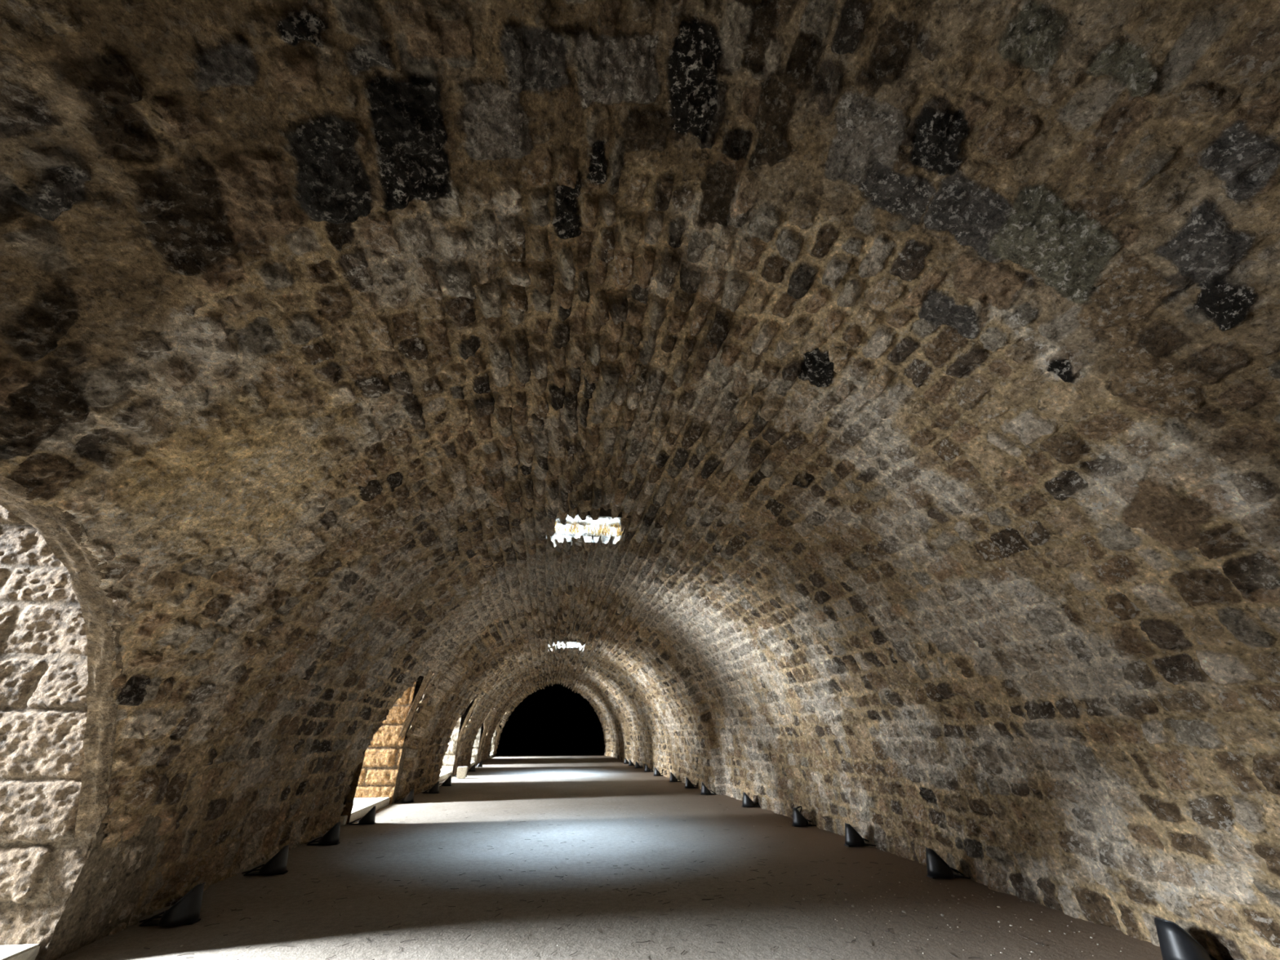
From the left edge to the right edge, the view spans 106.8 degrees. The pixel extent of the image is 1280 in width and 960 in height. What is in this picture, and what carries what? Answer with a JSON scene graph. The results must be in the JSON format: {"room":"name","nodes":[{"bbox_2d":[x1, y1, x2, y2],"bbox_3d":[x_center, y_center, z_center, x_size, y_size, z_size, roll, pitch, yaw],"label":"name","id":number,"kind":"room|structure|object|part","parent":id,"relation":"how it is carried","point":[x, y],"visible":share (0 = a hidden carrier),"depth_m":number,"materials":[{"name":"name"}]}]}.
{"room":"vaulted stone tunnel","nodes":[
{"label":"vaulted stone tunnel","id":0,"kind":"room"},
{"bbox_2d":[97,578,507,935],"bbox_3d":[-6.293,8.519,15.440,0.871,2.478,40.083,5,-28,-9],"label":"wall","id":1,"kind":"structure","parent":0,"point":[246,744],"depth_m":5.08,"materials":[{"name":"stone"}]},
{"bbox_2d":[0,474,161,959],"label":"archway","id":2,"kind":"object","parent":1,"relation":"in","point":[58,718],"depth_m":3.79,"materials":[{"name":"stone"}]},
{"bbox_3d":[-5.600,2.473,1.511,3.200,0.240,4.000,5,-28,-9],"label":"sill","id":3,"kind":"part","parent":2,"relation":"part of","materials":[{"name":"white stone"}]},
{"bbox_2d":[339,670,432,825],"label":"archway","id":4,"kind":"object","parent":1,"relation":"in","point":[376,780],"depth_m":11.34,"materials":[{"name":"stone"}]},
{"bbox_3d":[-7.163,6.748,9.592,3.200,0.240,2.950,5,-28,-9],"label":"sill","id":5,"kind":"part","parent":4,"relation":"part of","materials":[{"name":"white stone"}]},
{"bbox_2d":[406,675,480,781],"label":"archway","id":6,"kind":"object","parent":1,"relation":"in","point":[447,770],"depth_m":18.24,"materials":[{"name":"stone"}]},
{"bbox_3d":[-8.507,10.424,16.541,3.200,0.240,2.900,5,-28,-9],"label":"sill","id":7,"kind":"part","parent":6,"relation":"part of","materials":[{"name":"white stone"}]},
{"bbox_2d":[457,697,495,768],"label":"archway","id":8,"kind":"object","parent":1,"relation":"in","point":[476,751],"depth_m":24.22,"materials":[{"name":"stone"}]},
{"bbox_3d":[-9.712,13.719,22.771,3.200,0.240,2.400,5,-28,-9],"label":"sill","id":9,"kind":"part","parent":8,"relation":"part of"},
{"bbox_2d":[480,704,506,758],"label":"archway","id":10,"kind":"object","parent":1,"relation":"in","point":[494,740],"depth_m":31.64,"materials":[{"name":"stone"}]},
{"bbox_2d":[477,683,604,755],"bbox_3d":[-8.297,20.636,45.323,28.400,9.700,24.000,5,-28,-9],"label":"tunnel opening","id":11,"kind":"structure","parent":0,"point":[554,720],"depth_m":54.32,"materials":[{"name":"paint"}]},
{"bbox_2d":[56,755,1162,959],"bbox_3d":[-3.508,9.810,15.339,12.000,0.014,40.555,5,-28,-9],"label":"floor","id":12,"kind":"structure","parent":0,"point":[593,787],"depth_m":4.99,"materials":[{"name":"grey concrete"}]},
{"bbox_2d":[138,881,204,926],"bbox_3d":[-4.168,3.788,4.254,0.487,0.273,0.296,3,-28,-5],"label":"uplight","id":13,"kind":"object","parent":12,"relation":"on","point":[186,911],"visible":1,"depth_m":4.17,"materials":[{"name":"black paint"}]},
{"bbox_3d":[-4.139,3.900,4.188,0.430,0.014,0.110,3,-28,-5],"label":"plate","id":14,"kind":"part","parent":13,"relation":"part of","materials":[{"name":"black paint"}]},
{"bbox_2d":[241,844,288,875],"bbox_3d":[-4.467,4.553,5.700,0.487,0.273,0.296,5,-28,-9],"label":"uplight","id":15,"kind":"object","parent":12,"relation":"on","point":[277,864],"visible":1,"depth_m":5.62,"materials":[{"name":"black paint"}]},
{"bbox_3d":[-4.438,4.666,5.636,0.430,0.014,0.110,5,-28,-9],"label":"plate","id":16,"kind":"part","parent":15,"relation":"part of","materials":[{"name":"black paint"}]},
{"bbox_2d":[304,821,340,845],"bbox_3d":[-4.771,5.337,7.182,0.487,0.273,0.296,4,-28,-7],"label":"uplight","id":17,"kind":"object","parent":12,"relation":"on","point":[331,837],"visible":1,"depth_m":7.09,"materials":[{"name":"black paint"}]},
{"bbox_3d":[-4.742,5.449,7.117,0.430,0.014,0.110,4,-28,-7],"label":"plate","id":18,"kind":"part","parent":17,"relation":"part of","materials":[{"name":"black paint"}]},
{"bbox_2d":[346,805,376,825],"bbox_3d":[-5.089,6.153,8.726,0.487,0.273,0.296,5,-28,-10],"label":"uplight","id":19,"kind":"object","parent":12,"relation":"on","point":[369,818],"visible":1,"depth_m":8.64,"materials":[{"name":"black paint"}]},
{"bbox_3d":[-5.060,6.266,8.662,0.430,0.014,0.110,5,-28,-10],"label":"plate","id":20,"kind":"part","parent":19,"relation":"part of","materials":[{"name":"black paint"}]},
{"bbox_2d":[394,788,413,803],"bbox_3d":[-5.628,7.538,11.343,0.487,0.273,0.296,5,-28,-10],"label":"uplight","id":21,"kind":"object","parent":12,"relation":"on","point":[409,797],"visible":0.99,"depth_m":11.25,"materials":[{"name":"black paint"}]},
{"bbox_2d":[422,781,439,793],"bbox_3d":[-5.731,8.437,13.043,0.487,0.273,0.296,2,-28,-3],"label":"uplight","id":22,"kind":"object","parent":12,"relation":"on","point":[435,789],"visible":1,"depth_m":12.94,"materials":[{"name":"black paint"}]},
{"bbox_2d":[439,775,451,786],"bbox_3d":[-6.089,9.357,14.783,0.487,0.273,0.296,1,-28,-3],"label":"uplight","id":23,"kind":"object","parent":12,"relation":"on","point":[447,782],"visible":0.92,"depth_m":14.68,"materials":[{"name":"black paint"}]},
{"bbox_2d":[456,766,467,778],"bbox_3d":[-6.430,10.563,17.156,0.337,0.360,0.297,5,-28,-9],"label":"box","id":24,"kind":"object","parent":12,"relation":"on","point":[461,771],"visible":1,"depth_m":17.05,"materials":[{"name":"beige stone"}]},
{"bbox_2d":[466,764,475,771],"bbox_3d":[-7.180,12.161,20.084,0.487,0.273,0.296,3,-28,-6],"label":"uplight","id":25,"kind":"object","parent":12,"relation":"on","point":[473,768],"visible":0.89,"depth_m":19.98,"materials":[{"name":"black paint"}]},
{"bbox_2d":[475,760,482,767],"bbox_3d":[-7.663,13.403,22.433,0.487,0.273,0.296,3,-28,-5],"label":"uplight","id":26,"kind":"object","parent":12,"relation":"on","point":[480,764],"visible":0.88,"depth_m":22.33,"materials":[{"name":"black paint"}]},
{"bbox_2d":[143,804,1044,959],"bbox_3d":[-0.737,5.337,6.898,7.451,0.004,8.809,5,-28,-9],"label":"litter","id":27,"kind":"object","parent":12,"relation":"on","point":[720,804],"visible":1,"depth_m":4.53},
{"bbox_2d":[623,757,629,764],"bbox_3d":[-0.613,14.680,24.846,0.487,0.273,0.296,6,-29,-12],"label":"uplight","id":28,"kind":"object","parent":12,"relation":"on","point":[625,762],"visible":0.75,"depth_m":24.73,"materials":[{"name":"black paint"}]},
{"bbox_2d":[628,759,635,765],"bbox_3d":[-0.330,13.946,23.458,0.487,0.273,0.296,2,-28,-3],"label":"uplight","id":29,"kind":"object","parent":12,"relation":"on","point":[630,763],"visible":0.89,"depth_m":23.35,"materials":[{"name":"black paint"}]},
{"bbox_2d":[634,761,643,768],"bbox_3d":[-0.003,13.110,21.878,0.487,0.273,0.296,6,-28,-11],"label":"uplight","id":30,"kind":"object","parent":12,"relation":"on","point":[637,765],"visible":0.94,"depth_m":21.76,"materials":[{"name":"black paint"}]},
{"bbox_2d":[644,764,653,772],"bbox_3d":[0.408,12.053,19.879,0.487,0.273,0.296,6,-28,-11],"label":"uplight","id":31,"kind":"object","parent":12,"relation":"on","point":[646,768],"visible":0.94,"depth_m":19.77,"materials":[{"name":"black paint"}]},
{"bbox_2d":[179,790,1122,959],"bbox_3d":[-0.604,5.817,7.803,7.569,0.030,12.754,5,-28,-9],"label":"stone grit","id":32,"kind":"object","parent":12,"relation":"on","point":[838,890],"visible":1,"depth_m":4.46,"materials":[{"name":"grey stone"}]},
{"bbox_2d":[653,767,662,775],"bbox_3d":[0.758,11.153,18.179,0.487,0.273,0.296,5,-28,-9],"label":"uplight","id":33,"kind":"object","parent":12,"relation":"on","point":[656,772],"visible":0.91,"depth_m":18.07,"materials":[{"name":"black paint"}]},
{"bbox_2d":[668,772,681,782],"bbox_3d":[1.215,9.979,15.959,0.487,0.273,0.296,7,-29,-13],"label":"uplight","id":34,"kind":"object","parent":12,"relation":"on","point":[673,779],"visible":0.94,"depth_m":15.85,"materials":[{"name":"black paint"}]},
{"bbox_2d":[684,777,697,788],"bbox_3d":[1.571,9.061,14.223,0.487,0.273,0.296,5,-28,-10],"label":"uplight","id":35,"kind":"object","parent":12,"relation":"on","point":[688,784],"visible":0.96,"depth_m":14.11,"materials":[{"name":"black paint"}]},
{"bbox_2d":[700,782,715,794],"bbox_3d":[1.862,8.311,12.805,0.487,0.273,0.296,2,-28,-4],"label":"uplight","id":36,"kind":"object","parent":12,"relation":"on","point":[704,790],"visible":1,"depth_m":12.70,"materials":[{"name":"black paint"}]},
{"bbox_2d":[741,791,759,807],"bbox_3d":[2.533,7.217,10.737,0.487,0.273,0.296,5,-28,-10],"label":"uplight","id":37,"kind":"object","parent":12,"relation":"on","point":[747,802],"visible":0.92,"depth_m":10.63,"materials":[{"name":"black paint"}]},
{"bbox_2d":[791,805,816,826],"bbox_3d":[2.977,6.065,8.582,0.487,0.295,0.296,4,-28,-8],"label":"uplight","id":38,"kind":"object","parent":12,"relation":"on","point":[798,820],"visible":0.94,"depth_m":8.48,"materials":[{"name":"black paint"}]},
{"bbox_2d":[844,822,875,846],"bbox_3d":[3.280,5.296,7.105,0.487,0.273,0.296,7,-29,-13],"label":"uplight","id":39,"kind":"object","parent":12,"relation":"on","point":[852,838],"visible":0.96,"depth_m":7.00,"materials":[{"name":"black paint"}]},
{"bbox_2d":[925,847,970,879],"bbox_3d":[3.592,4.492,5.585,0.487,0.273,0.296,4,-28,-8],"label":"uplight","id":40,"kind":"object","parent":12,"relation":"on","point":[937,868],"visible":0.99,"depth_m":5.49,"materials":[{"name":"black paint"}]},
{"bbox_3d":[3.562,4.608,5.527,0.430,0.014,0.110,4,-28,-8],"label":"plate","id":41,"kind":"part","parent":40,"relation":"part of","materials":[{"name":"black paint"}]},
{"bbox_2d":[1154,916,1217,959],"bbox_3d":[4.027,3.375,3.473,0.487,0.273,0.296,8,-29,-15],"label":"uplight","id":42,"kind":"object","parent":12,"relation":"on","point":[1175,944],"visible":1,"depth_m":3.41,"materials":[{"name":"black paint"}]},
{"bbox_2d":[0,0,1279,720],"bbox_3d":[-2.426,6.617,17.194,7.595,3.064,40.081,5,-28,-9],"label":"ceiling","id":43,"kind":"structure","parent":0,"point":[878,328],"depth_m":3.20,"materials":[{"name":"stone"}]},
{"bbox_2d":[600,569,1279,959],"bbox_3d":[1.198,9.121,16.573,0.824,2.473,40.100,5,-28,-10],"label":"wall","id":44,"kind":"structure","parent":0,"point":[1118,768],"depth_m":4.39,"materials":[{"name":"stone"}]},
{"bbox_3d":[-3.150,4.101,18.339,12.700,0.300,41.200,5,-28,-9],"label":"roof","id":45,"kind":"structure","parent":0,"visible":0},
{"bbox_2d":[548,637,585,648],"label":"window","id":46,"kind":"structure","parent":45,"relation":"attached to","point":[571,641],"depth_m":20.90,"materials":[{"name":"stone"}]},
{"bbox_2d":[550,507,631,544],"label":"window","id":47,"kind":"structure","parent":45,"relation":"attached to","point":[606,515],"depth_m":9.99,"materials":[{"name":"stone"}]},
{"bbox_2d":[554,519,622,537],"bbox_3d":[-1.029,0.949,9.945,1.756,0.382,0.272,5,-28,-9],"label":"dry grass","id":48,"kind":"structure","parent":47,"relation":"on","point":[603,528],"depth_m":9.95,"materials":[{"name":"plant"}]}
]}

